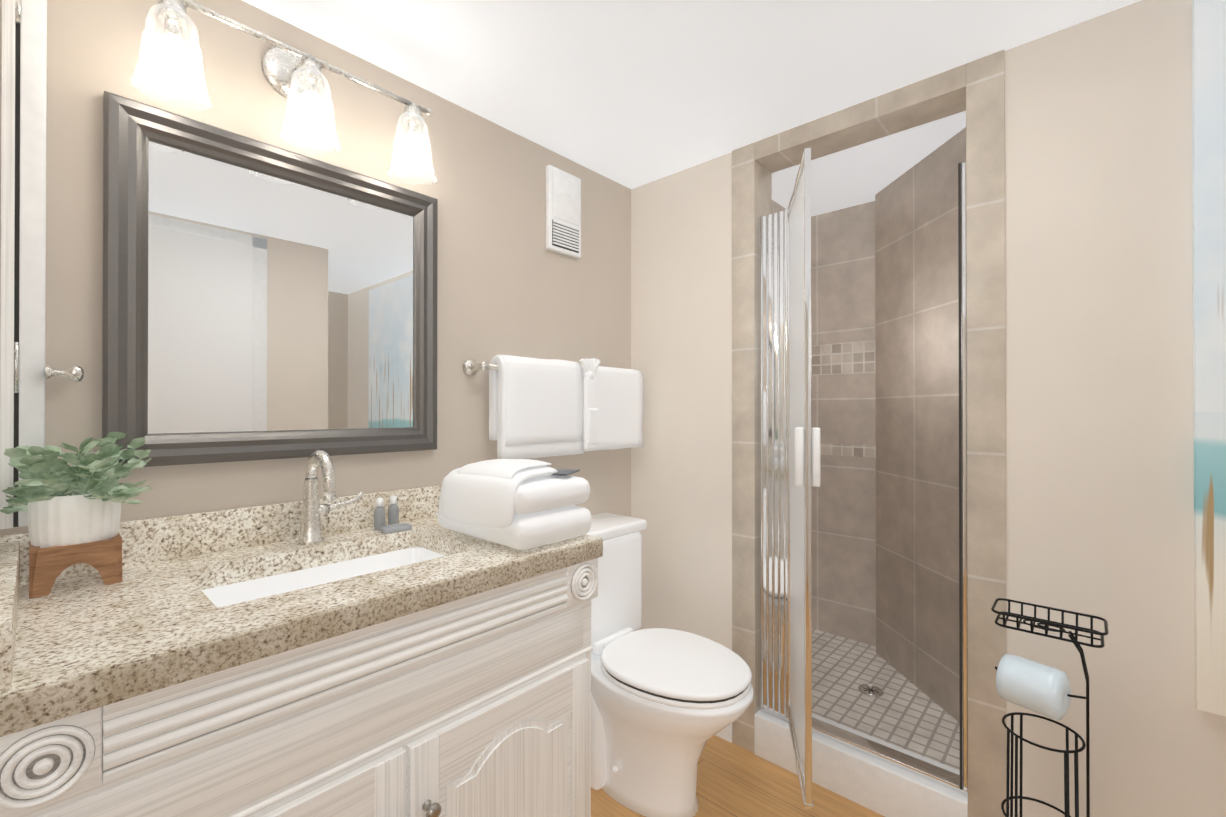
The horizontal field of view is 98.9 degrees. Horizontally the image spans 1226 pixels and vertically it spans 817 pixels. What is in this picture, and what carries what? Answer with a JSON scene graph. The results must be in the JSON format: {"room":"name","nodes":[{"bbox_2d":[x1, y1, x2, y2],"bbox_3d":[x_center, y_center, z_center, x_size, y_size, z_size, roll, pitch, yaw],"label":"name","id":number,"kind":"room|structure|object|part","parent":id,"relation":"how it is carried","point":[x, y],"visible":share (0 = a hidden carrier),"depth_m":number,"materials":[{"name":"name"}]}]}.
{"room":"bathroom","nodes":[
{"label":"bathroom","id":0,"kind":"room"},
{"bbox_2d":[0,0,0,66],"bbox_3d":[-0.963,0.131,0.603,0.620,2.130,0.315,0,0,42],"label":"wall","id":1,"kind":"structure","parent":0,"point":[0,33],"depth_m":0.93,"materials":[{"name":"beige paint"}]},
{"bbox_2d":[0,0,630,535],"bbox_3d":[-0.586,0.084,1.519,0.150,2.230,2.180,0,0,42],"label":"wall","id":2,"kind":"structure","parent":0,"point":[508,284],"depth_m":1.21,"materials":[{"name":"beige paint"}]},
{"bbox_3d":[-1.032,-0.361,0.952,0.048,1.144,0.102,0,0,42],"label":"trim corner casing","id":3,"kind":"part","parent":2,"relation":"part of","materials":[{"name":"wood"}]},
{"bbox_3d":[-0.752,-0.248,1.275,0.030,0.732,0.701,0,0,42],"label":"mirror","id":4,"kind":"part","parent":2,"relation":"part of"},
{"bbox_2d":[130,0,436,186],"bbox_3d":[-0.707,-0.735,1.204,0.194,0.268,0.601,0,0,42],"label":"sconce","id":5,"kind":"object","parent":2,"relation":"attached to","point":[292,74],"visible":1,"depth_m":1.16,"materials":[{"name":"white glass"}]},
{"bbox_2d":[463,354,642,458],"bbox_3d":[-0.156,-0.009,1.850,0.140,0.341,0.759,0,0,42],"label":"towel rail","id":6,"kind":"object","parent":2,"relation":"attached to","point":[538,408],"visible":1,"depth_m":1.77,"materials":[{"name":"white fabric"}]},
{"bbox_2d":[546,165,580,257],"bbox_3d":[-0.177,-0.714,1.912,0.029,0.297,0.158,0,0,42],"label":"vent","id":7,"kind":"object","parent":2,"relation":"attached to","point":[563,212],"visible":1,"depth_m":1.89,"materials":[{"name":"plastic"}]},
{"bbox_2d":[242,0,1140,188],"bbox_3d":[0.501,-0.965,0.452,3.200,0.060,2.050,0,0,42],"label":"ceiling","id":8,"kind":"structure","parent":0,"point":[631,94],"depth_m":1.38,"materials":[{"name":"paint"}]},
{"bbox_2d":[591,735,884,816],"bbox_3d":[0.538,1.225,0.410,3.100,0.060,2.050,0,0,42],"label":"floor","id":9,"kind":"structure","parent":0,"point":[734,780],"depth_m":1.63,"materials":[{"name":"wood"}]},
{"bbox_2d":[0,450,602,816],"bbox_3d":[-0.547,0.646,1.090,0.577,1.103,0.964,0,0,42],"label":"bathroom vanity","id":10,"kind":"object","parent":9,"relation":"on","point":[328,654],"visible":0.98,"depth_m":0.89,"materials":[{"name":"white wood"}]},
{"bbox_2d":[0,432,152,597],"bbox_3d":[-0.932,0.177,0.923,0.173,0.269,0.194,0,0,42],"label":"plant pot","id":11,"kind":"object","parent":10,"relation":"on","point":[73,515],"visible":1,"depth_m":0.90,"materials":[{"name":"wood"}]},
{"bbox_2d":[374,498,384,529],"bbox_3d":[-0.604,0.272,1.357,0.027,0.081,0.027,0,0,42],"label":"shampoo bottle","id":12,"kind":"object","parent":10,"relation":"on","point":[379,516],"visible":0.92,"depth_m":1.35,"materials":[{"name":"grey plastic"}]},
{"bbox_2d":[388,495,398,524],"bbox_3d":[-0.583,0.272,1.392,0.027,0.081,0.027,0,0,42],"label":"lotion bottle","id":13,"kind":"object","parent":10,"relation":"on","point":[393,513],"visible":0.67,"depth_m":1.38,"materials":[{"name":"grey plastic"}]},
{"bbox_2d":[381,523,411,532],"bbox_3d":[-0.554,0.305,1.341,0.070,0.016,0.035,0,0,-40],"label":"soap bar","id":14,"kind":"object","parent":10,"relation":"on","point":[391,528],"visible":1,"depth_m":1.33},
{"bbox_2d":[435,459,591,549],"bbox_3d":[-0.260,0.219,1.291,0.360,0.184,0.282,0,0,42],"label":"towel stack","id":15,"kind":"object","parent":10,"relation":"on","point":[521,504],"visible":1,"depth_m":1.18,"materials":[{"name":"white fabric"}]},
{"bbox_2d":[586,513,753,816],"bbox_3d":[0.091,0.803,1.669,0.732,0.791,0.445,0,0,42],"label":"toilet","id":16,"kind":"object","parent":9,"relation":"on","point":[666,704],"visible":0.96,"depth_m":1.55,"materials":[{"name":"white ceramic"}]},
{"bbox_2d":[991,598,1107,816],"bbox_3d":[0.994,0.834,1.199,0.202,0.727,0.183,0,0,42],"label":"wire stand","id":17,"kind":"object","parent":9,"relation":"on","point":[1040,688],"visible":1,"depth_m":1.19,"materials":[{"name":"black metal"}]},
{"bbox_2d":[772,200,785,212],"bbox_3d":[0.687,0.093,2.441,0.100,2.220,0.905,0,0,42],"label":"wall","id":18,"kind":"structure","parent":0,"point":[776,207],"depth_m":2.46,"materials":[{"name":"tile"}]},
{"bbox_2d":[811,201,875,645],"bbox_3d":[1.163,0.093,2.550,0.420,2.220,0.104,0,0,42],"label":"wall","id":19,"kind":"structure","parent":0,"point":[843,384],"depth_m":2.53,"materials":[{"name":"tile"}]},
{"bbox_2d":[754,148,967,816],"bbox_3d":[0.641,0.263,1.528,0.619,1.872,0.519,0,0,42],"label":"shower door","id":20,"kind":"structure","parent":0,"point":[793,733],"depth_m":1.61,"materials":[{"name":"clear glass"}]},
{"bbox_3d":[0.542,0.175,1.540,0.060,1.672,0.440,0,0,13],"label":"shower door","id":21,"kind":"part","parent":20,"relation":"part of","materials":[{"name":"silver metal"}]},
{"bbox_2d":[772,111,965,216],"bbox_3d":[1.096,-0.999,2.078,1.200,0.060,0.900,0,0,42],"label":"ceiling","id":22,"kind":"structure","parent":0,"point":[867,172],"depth_m":2.11,"materials":[{"name":"paint"}]},
{"bbox_2d":[812,629,962,769],"bbox_3d":[1.096,1.151,2.070,1.200,0.100,0.900,0,0,42],"label":"floor","id":23,"kind":"structure","parent":0,"point":[903,712],"depth_m":1.96,"materials":[{"name":"tile"}]},
{"bbox_2d":[858,684,883,696],"bbox_3d":[1.006,1.098,2.044,0.090,0.007,0.090,0,0,42],"label":"floor drain","id":24,"kind":"object","parent":23,"relation":"on","point":[871,690],"visible":1,"depth_m":2.04,"materials":[{"name":"silver metal"}]},
{"bbox_2d":[875,127,965,724],"bbox_3d":[1.260,0.091,1.951,0.104,2.220,0.842,0,0,-3],"label":"wall","id":25,"kind":"structure","parent":0,"point":[917,413],"depth_m":2.05,"materials":[{"name":"tile"}]},
{"bbox_2d":[631,0,1225,816],"bbox_3d":[1.233,0.083,1.256,3.000,2.230,0.130,0,0,42],"label":"wall","id":26,"kind":"structure","parent":0,"point":[1099,329],"depth_m":1.27,"materials":[{"name":"beige paint"}]},
{"bbox_2d":[716,724,731,742],"bbox_3d":[0.262,1.134,2.035,0.449,0.135,0.012,0,0,42],"label":"baseboard","id":27,"kind":"structure","parent":26,"relation":"attached to","point":[725,733],"depth_m":1.88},
{"bbox_2d":[732,50,1006,816],"bbox_3d":[0.767,0.085,1.672,0.792,2.230,0.138,0,0,42],"label":"wall surround","id":28,"kind":"object","parent":26,"relation":"attached to","point":[975,90],"visible":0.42,"depth_m":1.41,"materials":[{"name":"beige tile"}]},
{"bbox_2d":[1192,0,1225,715],"bbox_3d":[1.591,-0.123,0.819,0.920,1.520,0.034,0,0,42],"label":"picture","id":29,"kind":"object","parent":26,"relation":"attached to","point":[1209,186],"visible":1,"depth_m":1.10}
]}

